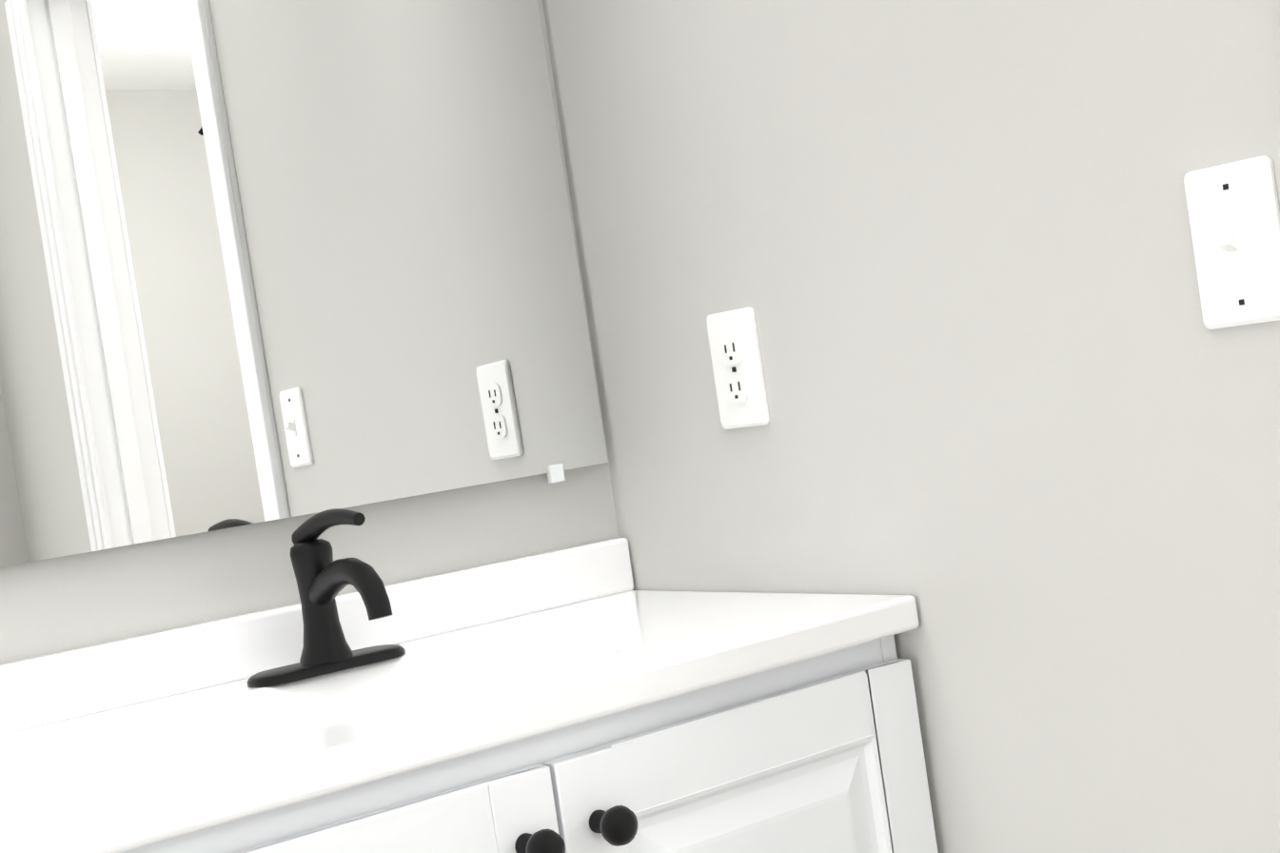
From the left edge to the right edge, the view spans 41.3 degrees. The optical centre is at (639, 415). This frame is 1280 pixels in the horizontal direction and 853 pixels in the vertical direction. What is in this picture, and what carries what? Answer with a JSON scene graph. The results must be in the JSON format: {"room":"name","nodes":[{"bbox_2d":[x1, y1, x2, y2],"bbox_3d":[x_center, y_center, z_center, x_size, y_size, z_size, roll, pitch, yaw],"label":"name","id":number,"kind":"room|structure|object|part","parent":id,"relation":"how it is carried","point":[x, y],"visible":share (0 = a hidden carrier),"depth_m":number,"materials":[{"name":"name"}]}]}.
{"room":"bathroom","nodes":[
{"label":"bathroom","id":0,"kind":"room"},
{"bbox_2d":[0,0,1279,852],"bbox_3d":[3.266,-0.651,2.128,9.520,2.440,5.640,-9,1,-36],"label":"wall","id":1,"kind":"structure","parent":0,"point":[1019,437],"depth_m":1.48,"materials":[{"name":"grey paint"}]},
{"bbox_2d":[0,0,608,567],"bbox_3d":[-0.420,-0.344,1.643,0.791,0.924,0.010,-9,0,-36],"label":"mirror","id":2,"kind":"object","parent":1,"relation":"attached to","point":[261,261],"visible":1,"depth_m":1.66,"materials":[{"name":"clear glass"}]},
{"bbox_2d":[707,307,769,429],"bbox_3d":[0.096,-0.046,1.696,0.009,0.117,0.072,-9,1,-36],"label":"electrical outlet plate","id":3,"kind":"object","parent":1,"relation":"attached to","point":[737,363],"visible":1,"depth_m":1.69,"materials":[{"name":"white plastic"}]},
{"bbox_2d":[1183,156,1279,329],"bbox_3d":[0.426,-0.123,1.224,0.018,0.117,0.072,-9,1,-36],"label":"switch plate","id":4,"kind":"object","parent":1,"relation":"attached to","point":[1233,211],"visible":1,"depth_m":1.22,"materials":[{"name":"white plastic"}]},
{"bbox_3d":[1.072,0.971,0.392,3.570,0.100,5.640,-9,1,-36],"label":"floor","id":5,"kind":"structure","parent":0,"visible":0},
{"bbox_2d":[0,508,938,852],"bbox_3d":[-0.175,0.578,1.452,0.876,1.004,0.482,-9,1,-36],"label":"bathroom vanity","id":6,"kind":"object","parent":5,"relation":"on","point":[582,699],"visible":1,"depth_m":1.44,"materials":[{"name":"white paint"}]},
{"bbox_2d":[246,508,405,688],"bbox_3d":[-0.272,0.160,1.552,0.158,0.151,0.160,-9,1,-36],"label":"faucet","id":7,"kind":"object","parent":6,"relation":"on","point":[326,660],"depth_m":1.58,"materials":[{"name":"black metal"}]},
{"bbox_3d":[-0.026,0.594,1.318,0.787,0.659,0.021,-9,1,-36],"label":"door","id":8,"kind":"part","parent":6,"relation":"part of","materials":[{"name":"white paint"}]},
{"bbox_3d":[-0.049,0.320,1.292,0.099,0.031,0.038,-9,1,-36],"label":"knob","id":9,"kind":"part","parent":6,"relation":"part of","materials":[{"name":"black metal"}]}
]}

